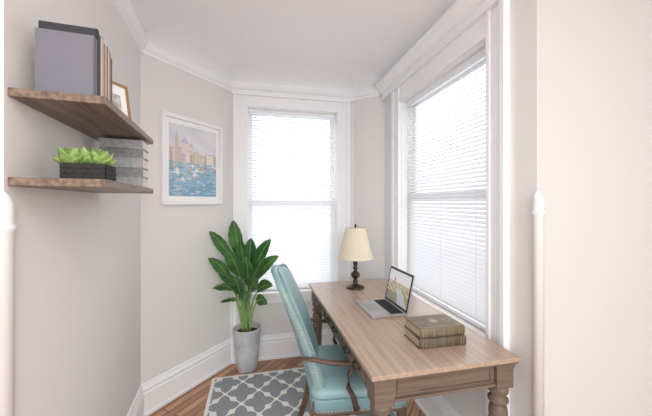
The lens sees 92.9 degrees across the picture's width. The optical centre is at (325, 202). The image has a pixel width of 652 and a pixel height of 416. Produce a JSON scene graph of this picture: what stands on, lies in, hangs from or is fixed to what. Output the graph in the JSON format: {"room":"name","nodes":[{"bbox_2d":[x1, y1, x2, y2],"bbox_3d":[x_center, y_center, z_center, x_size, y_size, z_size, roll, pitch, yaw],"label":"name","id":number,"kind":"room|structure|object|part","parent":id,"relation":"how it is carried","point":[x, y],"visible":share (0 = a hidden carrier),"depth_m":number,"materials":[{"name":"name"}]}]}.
{"room":"office","nodes":[
{"label":"office","id":0,"kind":"room"},
{"bbox_2d":[0,0,3,191],"bbox_3d":[-1.561,0.120,0.571,1.578,2.580,0.120,0,0,-18],"label":"wall","id":1,"kind":"structure","parent":0,"point":[1,1],"depth_m":0.76,"materials":[{"name":"paint"}]},
{"bbox_2d":[0,191,16,415],"bbox_3d":[-0.785,0.580,0.753,0.048,1.220,0.048,0,0,0],"label":"trim","id":2,"kind":"structure","parent":1,"relation":"attached to","point":[8,228],"depth_m":0.74,"materials":[{"name":"paint"}]},
{"bbox_2d":[4,0,140,415],"bbox_3d":[-1.072,0.120,1.407,0.120,2.580,1.398,0,0,-18],"label":"wall","id":3,"kind":"structure","parent":0,"point":[78,254],"depth_m":1.08,"materials":[{"name":"paint"}]},
{"bbox_2d":[8,177,152,193],"bbox_3d":[-0.794,-0.054,1.098,0.210,0.022,0.612,0,0,-18],"label":"wall shelf","id":4,"kind":"object","parent":3,"relation":"attached to","point":[69,184],"visible":1,"depth_m":0.83,"materials":[{"name":"brown wood"}]},
{"bbox_2d":[50,146,116,180],"bbox_3d":[-0.728,-0.117,0.950,0.157,0.104,0.133,0,0,-18],"label":"planter box","id":5,"kind":"object","parent":4,"relation":"on","point":[73,163],"visible":1,"depth_m":0.91,"materials":[{"name":"plant"}]},
{"bbox_2d":[99,138,147,187],"bbox_3d":[-0.843,-0.162,1.300,0.155,0.193,0.100,0,0,-18],"label":"books","id":6,"kind":"object","parent":4,"relation":"on","point":[131,156],"visible":0.74,"depth_m":1.26,"materials":[{"name":"fabric"}]},
{"bbox_2d":[8,87,152,143],"bbox_3d":[-0.794,-0.279,1.098,0.210,0.022,0.612,0,0,-18],"label":"wall shelf","id":7,"kind":"object","parent":3,"relation":"attached to","point":[96,117],"visible":0.86,"depth_m":0.92,"materials":[{"name":"brown wood"}]},
{"bbox_2d":[35,20,111,101],"bbox_3d":[-0.735,-0.394,0.914,0.136,0.208,0.149,0,0,-18],"label":"books","id":8,"kind":"object","parent":7,"relation":"on","point":[68,58],"visible":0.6,"depth_m":0.85,"materials":[{"name":"grey paper"}]},
{"bbox_2d":[112,81,130,118],"bbox_3d":[-0.778,-0.368,1.135,0.050,0.153,0.115,0,0,12],"label":"photo frame","id":9,"kind":"object","parent":7,"relation":"on","point":[120,97],"visible":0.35,"depth_m":1.16,"materials":[{"name":"white paper"}]},
{"bbox_2d":[112,0,147,52],"bbox_3d":[-0.975,-1.024,1.386,0.050,0.077,1.397,0,0,-18],"label":"trim","id":10,"kind":"structure","parent":3,"relation":"attached to","point":[124,8],"depth_m":1.75,"materials":[{"name":"white paint"}]},
{"bbox_2d":[127,385,144,415],"bbox_3d":[-0.988,1.302,1.392,0.030,0.215,1.376,0,0,-18],"label":"baseboard","id":11,"kind":"structure","parent":3,"relation":"attached to","point":[137,407],"depth_m":1.93,"materials":[{"name":"white paint"}]},
{"bbox_2d":[141,42,231,90],"bbox_3d":[-1.013,-1.024,2.378,0.050,0.077,0.792,0,0,28],"label":"trim","id":12,"kind":"structure","parent":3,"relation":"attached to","point":[151,50],"depth_m":2.31,"materials":[{"name":"white paint"}]},
{"bbox_2d":[141,54,230,415],"bbox_3d":[-1.073,0.120,2.412,0.151,2.580,0.898,0,0,28],"label":"wall","id":13,"kind":"structure","parent":0,"point":[183,317],"depth_m":2.31,"materials":[{"name":"paint"}]},
{"bbox_3d":[-1.016,-0.315,2.394,0.033,0.654,0.545,0,0,28],"label":"framed harbour painting","id":14,"kind":"part","parent":13,"relation":"part of"},
{"bbox_2d":[149,356,425,415],"bbox_3d":[0.200,1.460,0.270,5.639,0.100,5.718,0,0,0],"label":"floor","id":15,"kind":"structure","parent":0,"point":[193,402],"depth_m":2.27,"materials":[{"name":"brown wood"}]},
{"bbox_2d":[208,220,278,372],"bbox_3d":[-0.623,0.776,2.489,0.470,1.268,0.461,0,0,28],"label":"potted plant","id":16,"kind":"object","parent":15,"relation":"on","point":[248,263],"visible":1,"depth_m":2.54,"materials":[{"name":"green plant"}]},
{"bbox_2d":[203,367,395,415],"bbox_3d":[-0.074,1.406,1.701,1.280,0.008,1.900,0,0,-13],"label":"area rug","id":17,"kind":"object","parent":15,"relation":"on","point":[278,392],"visible":0.55,"depth_m":2.26,"materials":[{"name":"grey fabric"}]},
{"bbox_2d":[271,263,408,415],"bbox_3d":[0.048,0.881,1.776,0.717,1.041,0.572,0,0,-6],"label":"upholstered armchair","id":18,"kind":"object","parent":17,"relation":"on","point":[333,387],"visible":0.83,"depth_m":1.54,"materials":[{"name":"teal leather"}]},
{"bbox_2d":[309,279,520,415],"bbox_3d":[0.330,1.016,1.853,0.646,0.772,1.355,0,0,-13],"label":"writing desk","id":19,"kind":"object","parent":17,"relation":"on","point":[391,368],"visible":0.8,"depth_m":1.29,"materials":[{"name":"brown wood"}]},
{"bbox_2d":[338,224,372,289],"bbox_3d":[0.218,0.393,2.300,0.264,0.474,0.264,0,0,0],"label":"table lamp","id":20,"kind":"object","parent":19,"relation":"on","point":[355,246],"visible":1,"depth_m":2.22,"materials":[{"name":"beige fabric"}]},
{"bbox_2d":[355,265,414,318],"bbox_3d":[0.341,0.516,1.845,0.252,0.223,0.295,0,0,-13],"label":"laptop","id":21,"kind":"object","parent":19,"relation":"on","point":[396,302],"visible":1,"depth_m":1.83,"materials":[{"name":"metal"}]},
{"bbox_2d":[404,314,465,348],"bbox_3d":[0.496,0.587,1.427,0.222,0.086,0.162,0,0,-11],"label":"books","id":22,"kind":"object","parent":19,"relation":"on","point":[435,330],"visible":1,"depth_m":1.37,"materials":[{"name":"brown paper"}]},
{"bbox_2d":[230,92,353,337],"bbox_3d":[-0.304,0.120,2.928,1.258,2.580,0.120,0,0,-13],"label":"wall","id":23,"kind":"structure","parent":0,"point":[273,318],"depth_m":2.83,"materials":[{"name":"paint"}]},
{"bbox_2d":[230,329,338,363],"bbox_3d":[-0.287,1.302,2.855,1.150,0.215,0.030,0,0,-13],"label":"baseboard","id":24,"kind":"structure","parent":23,"relation":"attached to","point":[282,345],"depth_m":2.82,"materials":[{"name":"white paint"}]},
{"bbox_2d":[232,90,351,338],"bbox_3d":[-0.308,0.102,2.905,1.094,2.184,0.167,0,0,-13],"label":"window","id":25,"kind":"structure","parent":23,"relation":"in","point":[243,101],"depth_m":2.87,"materials":[{"name":"white paint"}]},
{"bbox_2d":[248,109,334,290],"bbox_3d":[-0.309,-0.024,2.907,0.814,1.656,0.046,0,0,-13],"label":"window blind","id":26,"kind":"object","parent":25,"relation":"attached to","point":[328,274],"visible":0.88,"depth_m":2.92,"materials":[{"name":"white plastic"}]},
{"bbox_2d":[230,81,353,100],"bbox_3d":[-0.284,-1.024,2.846,1.150,0.077,0.050,0,0,-13],"label":"trim","id":27,"kind":"structure","parent":23,"relation":"attached to","point":[243,86],"depth_m":2.83,"materials":[{"name":"white paint"}]},
{"bbox_2d":[130,0,456,90],"bbox_3d":[0.200,-1.165,0.270,5.639,0.210,5.718,0,0,0],"label":"ceiling","id":28,"kind":"structure","parent":0,"point":[344,45],"depth_m":2.14,"materials":[{"name":"paint"}]},
{"bbox_2d":[354,95,384,279],"bbox_3d":[0.434,0.120,2.958,0.424,2.580,0.120,0,0,35],"label":"wall","id":29,"kind":"structure","parent":0,"point":[369,113],"depth_m":2.90,"materials":[{"name":"paint"}]},
{"bbox_2d":[353,86,380,100],"bbox_3d":[0.388,-1.024,2.887,0.323,0.077,0.050,0,0,35],"label":"trim","id":30,"kind":"structure","parent":29,"relation":"attached to","point":[370,92],"depth_m":2.89,"materials":[{"name":"white paint"}]},
{"bbox_2d":[385,0,536,415],"bbox_3d":[0.749,0.120,2.072,0.120,2.580,1.638,0,0,-12],"label":"wall","id":31,"kind":"structure","parent":0,"point":[523,13],"depth_m":1.34,"materials":[{"name":"paint"}]},
{"bbox_2d":[414,395,459,415],"bbox_3d":[0.684,1.302,2.019,0.030,0.215,1.620,0,0,-12],"label":"baseboard","id":32,"kind":"structure","parent":31,"relation":"attached to","point":[436,405],"depth_m":1.95,"materials":[{"name":"white paint"}]},
{"bbox_2d":[376,0,498,100],"bbox_3d":[0.657,-0.995,1.977,0.100,0.139,1.690,0,0,-12],"label":"trim","id":33,"kind":"structure","parent":31,"relation":"attached to","point":[463,14],"depth_m":1.88,"materials":[{"name":"white paint"}]},
{"bbox_2d":[391,0,509,415],"bbox_3d":[0.746,0.135,2.006,0.157,2.119,1.230,0,0,-12],"label":"window","id":34,"kind":"structure","parent":31,"relation":"in","point":[492,31],"depth_m":1.49,"materials":[{"name":"white paint"}]},
{"bbox_2d":[406,47,485,331],"bbox_3d":[0.748,-0.069,2.006,0.045,1.466,0.974,0,0,-12],"label":"window blind","id":35,"kind":"object","parent":34,"relation":"attached to","point":[456,277],"visible":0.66,"depth_m":1.92,"materials":[{"name":"white plastic"}]},
{"bbox_2d":[531,191,544,415],"bbox_3d":[0.852,0.570,1.246,0.048,1.240,0.048,0,0,0],"label":"trim","id":36,"kind":"structure","parent":31,"relation":"attached to","point":[537,212],"depth_m":1.23,"materials":[{"name":"paint"}]},
{"bbox_2d":[537,0,651,415],"bbox_3d":[1.742,0.120,1.502,1.834,2.580,0.120,0,0,-12],"label":"wall","id":37,"kind":"structure","parent":0,"point":[594,57],"depth_m":1.32,"materials":[{"name":"paint"}]}
]}

